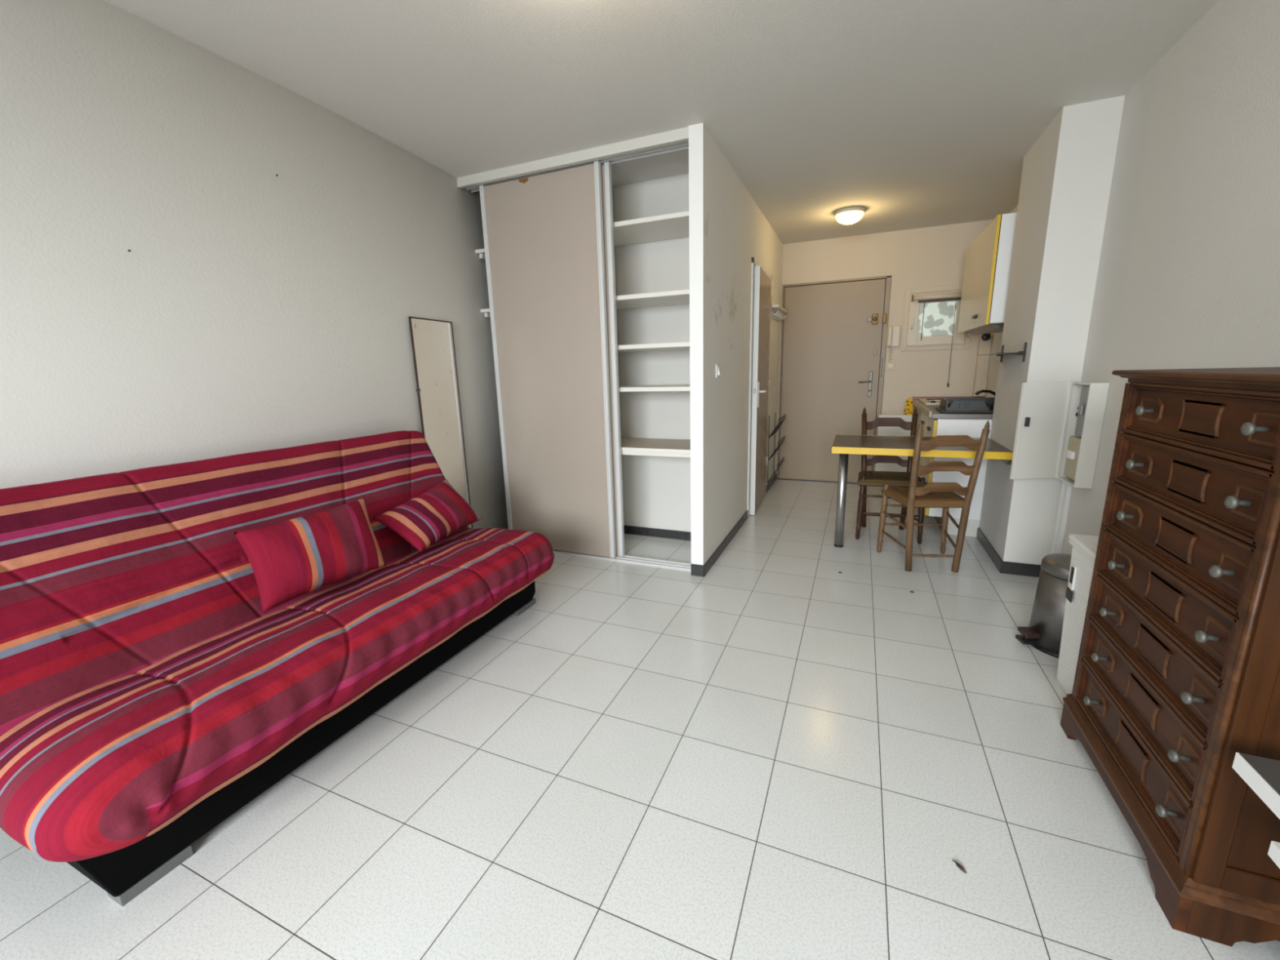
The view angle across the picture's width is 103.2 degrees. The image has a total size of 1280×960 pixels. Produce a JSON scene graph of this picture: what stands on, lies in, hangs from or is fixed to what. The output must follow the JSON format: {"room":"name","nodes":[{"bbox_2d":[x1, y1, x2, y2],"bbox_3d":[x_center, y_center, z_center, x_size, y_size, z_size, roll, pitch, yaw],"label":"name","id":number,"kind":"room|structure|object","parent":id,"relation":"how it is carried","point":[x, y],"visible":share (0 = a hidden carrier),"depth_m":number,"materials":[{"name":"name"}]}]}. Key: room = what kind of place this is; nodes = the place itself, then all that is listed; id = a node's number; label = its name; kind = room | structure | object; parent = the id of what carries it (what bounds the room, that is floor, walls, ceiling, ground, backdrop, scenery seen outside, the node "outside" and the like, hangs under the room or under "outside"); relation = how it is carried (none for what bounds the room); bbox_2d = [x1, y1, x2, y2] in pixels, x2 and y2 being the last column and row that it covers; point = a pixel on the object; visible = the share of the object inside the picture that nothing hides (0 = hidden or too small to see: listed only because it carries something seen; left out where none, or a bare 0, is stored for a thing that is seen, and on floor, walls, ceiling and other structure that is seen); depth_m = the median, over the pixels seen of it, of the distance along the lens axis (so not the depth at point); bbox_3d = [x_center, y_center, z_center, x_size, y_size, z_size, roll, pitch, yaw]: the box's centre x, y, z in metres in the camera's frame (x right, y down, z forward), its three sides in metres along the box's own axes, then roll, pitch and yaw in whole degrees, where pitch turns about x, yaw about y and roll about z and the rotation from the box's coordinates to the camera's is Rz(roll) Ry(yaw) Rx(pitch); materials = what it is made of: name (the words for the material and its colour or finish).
{"room":"studio apartment","nodes":[
{"label":"studio apartment","id":0,"kind":"room"},
{"bbox_2d":[0,0,508,528],"bbox_3d":[-1.665,-0.490,2.529,0.353,2.500,8.210,4,13,23],"label":"wall","id":1,"kind":"structure","parent":0,"point":[249,308],"depth_m":1.94,"materials":[{"name":"white paint"}]},
{"bbox_2d":[408,316,472,529],"bbox_3d":[-1.238,-0.296,3.199,0.016,1.375,0.383,2,13,17],"label":"wall mirror","id":2,"kind":"object","parent":1,"relation":"attached to","point":[433,344],"visible":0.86,"depth_m":3.16,"materials":[{"name":"clear glass"}]},
{"bbox_2d":[479,160,616,558],"bbox_3d":[-0.599,-0.685,3.364,0.864,2.434,0.034,4,13,23],"label":"sliding door","id":3,"kind":"structure","parent":1,"relation":"in","point":[543,234],"depth_m":3.32,"materials":[{"name":"beige paint"}]},
{"bbox_2d":[457,126,688,188],"bbox_3d":[-0.455,-1.873,2.979,1.564,0.053,0.035,4,13,23],"label":"trim","id":4,"kind":"structure","parent":1,"relation":"attached to","point":[678,135],"depth_m":2.92,"materials":[{"name":"paint"}]},
{"bbox_2d":[466,141,688,192],"bbox_3d":[-0.427,-1.889,3.039,1.566,0.046,0.098,4,13,23],"label":"trim","id":5,"kind":"structure","parent":1,"relation":"attached to","point":[683,145],"depth_m":2.93,"materials":[{"name":"metal"}]},
{"bbox_2d":[600,161,624,556],"bbox_3d":[-0.542,-0.692,3.386,0.867,2.434,0.034,4,13,23],"label":"sliding door","id":6,"kind":"structure","parent":1,"relation":"in","point":[606,169],"depth_m":3.19,"materials":[{"name":"beige paint"}]},
{"bbox_2d":[0,479,1279,959],"bbox_3d":[0.054,0.888,2.092,4.015,0.100,8.610,4,13,23],"label":"floor","id":7,"kind":"structure","parent":0,"point":[775,753],"depth_m":1.50,"materials":[{"name":"tile"}]},
{"bbox_2d":[0,430,554,906],"bbox_3d":[-1.224,0.386,2.037,0.909,0.974,1.940,4,13,23],"label":"sofa","id":8,"kind":"object","parent":7,"relation":"on","point":[149,695],"visible":0.9,"depth_m":1.57,"materials":[{"name":"red fabric"}]},
{"bbox_2d":[234,497,386,612],"bbox_3d":[-1.270,0.275,2.030,0.221,0.266,0.590,4,13,23],"label":"cushion","id":9,"kind":"object","parent":8,"relation":"on","point":[291,559],"visible":1,"depth_m":1.93,"materials":[{"name":"fabric"}]},
{"bbox_2d":[373,479,482,551],"bbox_3d":[-1.058,0.165,2.592,0.203,0.248,0.572,2,13,16],"label":"cushion","id":10,"kind":"object","parent":8,"relation":"on","point":[424,520],"visible":1,"depth_m":2.51,"materials":[{"name":"fabric"}]},
{"bbox_2d":[552,549,691,571],"bbox_3d":[-0.356,0.521,3.562,1.556,0.016,0.090,4,13,23],"label":"trim","id":11,"kind":"structure","parent":7,"relation":"on","point":[628,559],"depth_m":3.40,"materials":[{"name":"metal"}]},
{"bbox_2d":[855,407,928,543],"bbox_3d":[1.850,-0.055,3.768,0.460,0.936,0.449,3,13,18],"label":"chair","id":12,"kind":"object","parent":7,"relation":"on","point":[874,478],"visible":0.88,"depth_m":3.81,"materials":[{"name":"brown wood"}]},
{"bbox_2d":[831,434,1013,547],"bbox_3d":[1.871,0.099,3.537,1.010,0.731,0.650,4,13,23],"label":"bar table","id":13,"kind":"object","parent":7,"relation":"on","point":[842,445],"visible":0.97,"depth_m":3.39,"materials":[{"name":"grey laminate"}]},
{"bbox_2d":[876,420,990,573],"bbox_3d":[1.803,0.080,3.153,0.439,0.936,0.449,0,12,7],"label":"chair","id":14,"kind":"object","parent":7,"relation":"on","point":[933,495],"visible":1,"depth_m":3.02,"materials":[{"name":"brown wood"}]},
{"bbox_2d":[875,408,992,536],"bbox_3d":[2.578,-0.178,4.425,0.907,0.858,1.598,4,13,23],"label":"base cabinet","id":15,"kind":"object","parent":7,"relation":"on","point":[931,427],"visible":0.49,"depth_m":3.72,"materials":[{"name":"white laminate"}]},
{"bbox_2d":[911,396,992,419],"bbox_3d":[2.696,-0.622,4.270,0.623,0.065,1.606,4,13,23],"label":"countertop","id":16,"kind":"structure","parent":15,"relation":"on","point":[930,411],"depth_m":3.66,"materials":[{"name":"laminate"}]},
{"bbox_2d":[903,397,913,414],"bbox_3d":[2.618,-0.686,4.945,0.075,0.227,0.025,4,13,23],"label":"tea towel","id":17,"kind":"object","parent":16,"relation":"hanging from","point":[908,406],"visible":0.83,"depth_m":4.93,"materials":[{"name":"yellow fabric"}]},
{"bbox_2d":[919,398,946,404],"bbox_3d":[2.797,-0.722,4.599,0.420,0.042,0.580,4,13,23],"label":"cooktop","id":18,"kind":"object","parent":16,"relation":"in","point":[929,401],"visible":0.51,"depth_m":4.48,"materials":[{"name":"white metal"}]},
{"bbox_2d":[934,397,995,413],"bbox_3d":[2.488,-0.567,3.755,0.475,0.107,0.400,4,13,23],"label":"sink","id":19,"kind":"object","parent":16,"relation":"on","point":[949,405],"visible":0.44,"depth_m":3.67,"materials":[{"name":"grey plastic"}]},
{"bbox_2d":[974,389,995,396],"bbox_3d":[2.743,-0.637,3.973,0.212,0.140,0.060,0,12,8],"label":"tap","id":20,"kind":"object","parent":16,"relation":"on","point":[977,393],"visible":0.28,"depth_m":3.96,"materials":[{"name":"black metal"}]},
{"bbox_2d":[951,859,966,873],"bbox_3d":[0.815,0.985,1.294,0.010,0.009,0.037,-8,14,-28],"label":"scrap","id":21,"kind":"object","parent":7,"relation":"on","point":[958,865],"visible":1,"depth_m":1.29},
{"bbox_2d":[1015,553,1071,657],"bbox_3d":[1.885,0.545,2.244,0.301,0.407,0.274,10,17,43],"label":"pedal bin","id":22,"kind":"object","parent":7,"relation":"on","point":[1043,633],"visible":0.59,"depth_m":2.21,"materials":[{"name":"silver metal"}]},
{"bbox_2d":[1056,533,1098,693],"bbox_3d":[1.737,0.542,1.812,0.308,0.604,0.319,4,13,23],"label":"cabinet","id":23,"kind":"object","parent":7,"relation":"on","point":[1084,547],"visible":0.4,"depth_m":1.89,"materials":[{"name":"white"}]},
{"bbox_2d":[1065,566,1074,602],"bbox_3d":[1.632,0.394,1.921,0.003,0.130,0.053,4,13,23],"label":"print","id":24,"kind":"object","parent":23,"relation":"attached to","point":[1069,595],"depth_m":1.92,"materials":[{"name":"paper"}]},
{"bbox_2d":[1060,367,1279,946],"bbox_3d":[1.482,0.350,1.270,0.372,1.223,0.750,4,13,23],"label":"dresser","id":25,"kind":"object","parent":7,"relation":"on","point":[1177,674],"visible":1,"depth_m":1.16,"materials":[{"name":"brown wood"}]},
{"bbox_2d":[1231,752,1279,868],"bbox_3d":[1.208,0.843,0.690,0.381,0.520,0.580,4,13,23],"label":"side table","id":26,"kind":"object","parent":7,"relation":"on","point":[1262,775],"visible":1,"depth_m":0.92,"materials":[{"name":"white laminate"}]},
{"bbox_2d":[1267,840,1279,868],"bbox_3d":[1.209,0.733,0.633,0.344,0.030,0.504,4,13,23],"label":"shelf","id":27,"kind":"object","parent":26,"relation":"attached to","point":[1273,852],"depth_m":0.91,"materials":[{"name":"white laminate"}]},
{"bbox_2d":[611,173,690,532],"bbox_3d":[-0.217,-0.812,3.828,1.666,2.500,0.072,4,13,23],"label":"wall","id":28,"kind":"structure","parent":0,"point":[656,490],"depth_m":3.64,"materials":[{"name":"white paint"}]},
{"bbox_2d":[475,248,485,260],"bbox_3d":[-0.668,-1.575,3.531,0.802,0.052,0.465,4,13,23],"label":"shelf","id":29,"kind":"object","parent":28,"relation":"attached to","point":[481,251],"visible":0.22,"depth_m":3.49,"materials":[{"name":"white plastic"}]},
{"bbox_2d":[480,308,490,317],"bbox_3d":[-0.658,-1.196,3.613,0.802,0.052,0.465,4,13,23],"label":"shelf","id":30,"kind":"object","parent":28,"relation":"attached to","point":[486,311],"visible":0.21,"depth_m":3.56,"materials":[{"name":"white plastic"}]},
{"bbox_2d":[612,199,624,525],"bbox_3d":[-0.254,-0.755,3.555,0.018,2.373,0.447,4,13,23],"label":"trim","id":31,"kind":"structure","parent":28,"relation":"attached to","point":[612,199],"depth_m":3.74,"materials":[{"name":"white plastic"}]},
{"bbox_2d":[613,210,688,246],"bbox_3d":[0.073,-1.587,3.217,0.744,0.027,0.452,4,13,23],"label":"shelf","id":32,"kind":"object","parent":28,"relation":"attached to","point":[672,225],"visible":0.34,"depth_m":3.15,"materials":[{"name":"white wood"}]},
{"bbox_2d":[615,288,689,309],"bbox_3d":[0.085,-1.173,3.306,0.744,0.027,0.452,4,13,23],"label":"shelf","id":33,"kind":"object","parent":28,"relation":"attached to","point":[678,296],"visible":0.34,"depth_m":3.18,"materials":[{"name":"white wood"}]},
{"bbox_2d":[617,342,689,352],"bbox_3d":[0.093,-0.881,3.370,0.744,0.027,0.452,4,13,23],"label":"shelf","id":34,"kind":"object","parent":28,"relation":"attached to","point":[677,345],"visible":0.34,"depth_m":3.18,"materials":[{"name":"white wood"}]},
{"bbox_2d":[618,384,689,391],"bbox_3d":[0.100,-0.622,3.426,0.744,0.027,0.452,4,13,23],"label":"shelf","id":35,"kind":"object","parent":28,"relation":"attached to","point":[651,388],"visible":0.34,"depth_m":3.23,"materials":[{"name":"white wood"}]},
{"bbox_2d":[621,450,690,457],"bbox_3d":[0.111,-0.219,3.514,0.744,0.027,0.452,4,13,23],"label":"shelf","id":36,"kind":"object","parent":28,"relation":"attached to","point":[623,452],"visible":0.06,"depth_m":3.27,"materials":[{"name":"white wood"}]},
{"bbox_2d":[620,437,690,453],"bbox_3d":[0.102,-0.243,3.503,0.723,0.023,0.458,4,13,23],"label":"board","id":37,"kind":"object","parent":36,"relation":"on","point":[628,444],"visible":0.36,"depth_m":3.40,"materials":[{"name":"white wood"}]},
{"bbox_2d":[623,524,690,540],"bbox_3d":[-0.156,0.388,4.030,1.564,0.066,0.011,4,13,23],"label":"baseboard","id":38,"kind":"structure","parent":28,"relation":"attached to","point":[655,532],"depth_m":3.90,"materials":[{"name":"grey tile"}]},
{"bbox_2d":[103,0,1217,244],"bbox_3d":[-0.017,-1.652,1.541,4.015,0.100,8.610,4,13,23],"label":"ceiling","id":39,"kind":"structure","parent":0,"point":[912,114],"depth_m":2.20,"materials":[{"name":"paint"}]},
{"bbox_2d":[834,206,865,224],"bbox_3d":[1.734,-2.174,4.197,0.236,0.099,0.236,4,13,23],"label":"ceiling lamp","id":40,"kind":"object","parent":39,"relation":"attached to","point":[847,215],"visible":1,"depth_m":4.12,"materials":[{"name":"white glass"}]},
{"bbox_2d":[703,124,782,564],"bbox_3d":[0.907,-0.930,4.230,0.074,2.500,2.960,4,13,23],"label":"wall","id":41,"kind":"structure","parent":0,"point":[736,231],"depth_m":3.42,"materials":[{"name":"paint"}]},
{"bbox_2d":[688,122,703,564],"bbox_3d":[0.324,-0.662,2.892,0.079,2.425,0.008,4,13,23],"label":"trim","id":42,"kind":"structure","parent":41,"relation":"attached to","point":[695,132],"depth_m":2.85,"materials":[{"name":"white paint"}]},
{"bbox_2d":[690,564,704,577],"bbox_3d":[0.358,0.560,3.153,0.083,0.075,0.014,4,13,23],"label":"baseboard","id":43,"kind":"structure","parent":41,"relation":"attached to","point":[696,570],"depth_m":3.15,"materials":[{"name":"grey tile"}]},
{"bbox_2d":[715,364,721,377],"bbox_3d":[0.492,-0.679,3.162,0.024,0.085,0.087,4,13,23],"label":"light switch","id":44,"kind":"object","parent":41,"relation":"attached to","point":[717,366],"visible":1,"depth_m":3.14,"materials":[{"name":"white plastic"}]},
{"bbox_2d":[704,510,747,576],"bbox_3d":[0.658,0.428,3.740,0.011,0.068,1.328,4,13,23],"label":"baseboard","id":45,"kind":"structure","parent":41,"relation":"attached to","point":[708,564],"depth_m":3.59,"materials":[{"name":"grey tile"}]},
{"bbox_2d":[746,257,772,517],"bbox_3d":[1.076,-0.789,4.523,0.194,2.090,0.890,4,13,23],"label":"door","id":46,"kind":"structure","parent":41,"relation":"in","point":[761,313],"depth_m":4.31,"materials":[{"name":"white paint"}]},
{"bbox_2d":[765,473,777,493],"bbox_3d":[1.414,0.032,5.466,0.011,0.068,0.718,4,13,23],"label":"baseboard","id":47,"kind":"structure","parent":41,"relation":"attached to","point":[773,479],"depth_m":5.42,"materials":[{"name":"grey tile"}]},
{"bbox_2d":[767,413,785,483],"bbox_3d":[1.428,-0.348,5.306,0.104,0.683,0.506,4,13,23],"label":"magazine rack","id":48,"kind":"object","parent":41,"relation":"attached to","point":[782,419],"visible":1,"depth_m":5.23,"materials":[{"name":"grey metal"}]},
{"bbox_2d":[767,456,784,483],"bbox_3d":[1.436,-0.110,5.357,0.100,0.196,0.506,4,13,23],"label":"basket","id":49,"kind":"object","parent":48,"relation":"on","point":[779,464],"depth_m":5.25,"materials":[{"name":"black metal"}]},
{"bbox_2d":[768,414,785,438],"bbox_3d":[1.424,-0.559,5.260,0.100,0.196,0.506,4,13,23],"label":"basket","id":50,"kind":"object","parent":48,"relation":"on","point":[782,419],"depth_m":5.20,"materials":[{"name":"black metal"}]},
{"bbox_2d":[768,435,785,460],"bbox_3d":[1.430,-0.335,5.309,0.100,0.196,0.506,4,13,23],"label":"basket","id":51,"kind":"object","parent":48,"relation":"on","point":[780,441],"depth_m":5.24,"materials":[{"name":"black metal"}]},
{"bbox_2d":[770,304,787,321],"bbox_3d":[1.382,-1.652,5.039,0.085,0.102,0.640,4,13,23],"label":"coat rack","id":52,"kind":"object","parent":41,"relation":"attached to","point":[775,310],"visible":0.9,"depth_m":4.95,"materials":[{"name":"white paint"}]},
{"bbox_2d":[750,219,992,479],"bbox_3d":[1.669,-1.246,5.587,4.015,2.500,0.200,4,13,23],"label":"wall","id":53,"kind":"structure","parent":0,"point":[935,255],"depth_m":4.97,"materials":[{"name":"paint"}]},
{"bbox_2d":[777,275,891,484],"bbox_3d":[2.011,-1.002,5.372,1.030,2.097,0.136,4,13,23],"label":"door","id":54,"kind":"structure","parent":53,"relation":"in","point":[833,333],"depth_m":5.34,"materials":[{"name":"beige paint"}]},
{"bbox_2d":[885,360,895,369],"bbox_3d":[2.526,-1.153,5.111,0.082,0.085,0.018,4,13,23],"label":"wall socket","id":55,"kind":"object","parent":53,"relation":"attached to","point":[890,365],"visible":1,"depth_m":5.11,"materials":[{"name":"beige plastic"}]},
{"bbox_2d":[886,324,901,361],"bbox_3d":[2.515,-1.355,5.041,0.118,0.351,0.070,4,13,23],"label":"intercom","id":56,"kind":"object","parent":53,"relation":"attached to","point":[893,335],"visible":1,"depth_m":5.02,"materials":[{"name":"beige plastic"}]},
{"bbox_2d":[900,284,970,351],"bbox_3d":[2.853,-1.552,4.867,0.585,0.590,0.096,4,13,23],"label":"window","id":57,"kind":"structure","parent":53,"relation":"in","point":[939,318],"depth_m":4.89,"materials":[{"name":"paint"}]},
{"bbox_2d":[911,292,961,386],"bbox_3d":[2.854,-1.335,4.871,0.492,0.875,0.055,4,13,23],"label":"roller blind","id":58,"kind":"object","parent":57,"relation":"attached to","point":[957,295],"visible":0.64,"depth_m":4.79,"materials":[{"name":"beige plastic"}]},
{"bbox_2d":[979,95,1124,564],"bbox_3d":[2.411,-0.722,3.081,0.240,2.500,0.695,4,13,23],"label":"wall pillar","id":59,"kind":"structure","parent":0,"point":[1067,175],"depth_m":2.76,"materials":[{"name":"white paint"}]},
{"bbox_2d":[976,527,1002,571],"bbox_3d":[2.328,0.455,3.386,0.011,0.075,0.693,4,13,23],"label":"baseboard","id":60,"kind":"structure","parent":59,"relation":"attached to","point":[993,554],"depth_m":3.34,"materials":[{"name":"grey tile"}]},
{"bbox_2d":[977,342,1026,362],"bbox_3d":[2.237,-0.787,3.151,0.142,0.110,0.550,4,13,23],"label":"towel rack","id":61,"kind":"object","parent":59,"relation":"attached to","point":[1020,353],"visible":1,"depth_m":2.92,"materials":[{"name":"black metal"}]},
{"bbox_2d":[983,0,1279,554],"bbox_3d":[1.772,-0.269,1.075,0.200,2.500,8.610,4,13,23],"label":"wall","id":62,"kind":"structure","parent":0,"point":[1188,273],"depth_m":1.88,"materials":[{"name":"white paint"}]},
{"bbox_2d":[972,333,992,396],"bbox_3d":[3.220,-1.079,4.759,0.094,0.581,0.132,4,13,23],"label":"backsplash","id":63,"kind":"structure","parent":62,"relation":"attached to","point":[984,342],"depth_m":4.76,"materials":[{"name":"paint"}]},
{"bbox_2d":[957,212,1017,337],"bbox_3d":[2.735,-1.498,3.870,0.345,0.737,1.136,4,13,23],"label":"upper cabinet","id":64,"kind":"object","parent":62,"relation":"attached to","point":[988,260],"visible":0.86,"depth_m":3.54,"materials":[{"name":"white laminate"}]},
{"bbox_2d":[964,324,1004,334],"bbox_3d":[2.777,-1.183,3.989,0.268,0.028,0.900,4,13,23],"label":"hood","id":65,"kind":"object","parent":64,"relation":"attached to","point":[990,328],"depth_m":3.93,"materials":[{"name":"metal"}]},
{"bbox_2d":[999,560,1040,577],"bbox_3d":[2.299,0.534,3.024,0.249,0.075,0.012,4,13,23],"label":"baseboard","id":66,"kind":"structure","parent":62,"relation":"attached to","point":[1006,567],"depth_m":3.03,"materials":[{"name":"grey tile"}]},
{"bbox_2d":[1009,381,1109,488],"bbox_3d":[2.162,-0.246,2.654,0.308,0.520,0.259,4,13,23],"label":"box","id":67,"kind":"object","parent":62,"relation":"attached to","point":[1059,427],"visible":1,"depth_m":2.70,"materials":[{"name":"grey plastic"}]},
{"bbox_2d":[1066,449,1075,459],"bbox_3d":[2.250,-0.132,2.646,0.016,0.040,0.065,4,13,23],"label":"switch","id":68,"kind":"object","parent":67,"relation":"attached to","point":[1071,453],"depth_m":2.63,"materials":[{"name":"white plastic"}]},
{"bbox_2d":[1049,480,1071,554],"bbox_3d":[2.369,0.288,2.865,0.030,0.620,0.080,4,13,23],"label":"trim","id":69,"kind":"structure","parent":62,"relation":"attached to","point":[1064,494],"depth_m":2.84,"materials":[{"name":"white paint"}]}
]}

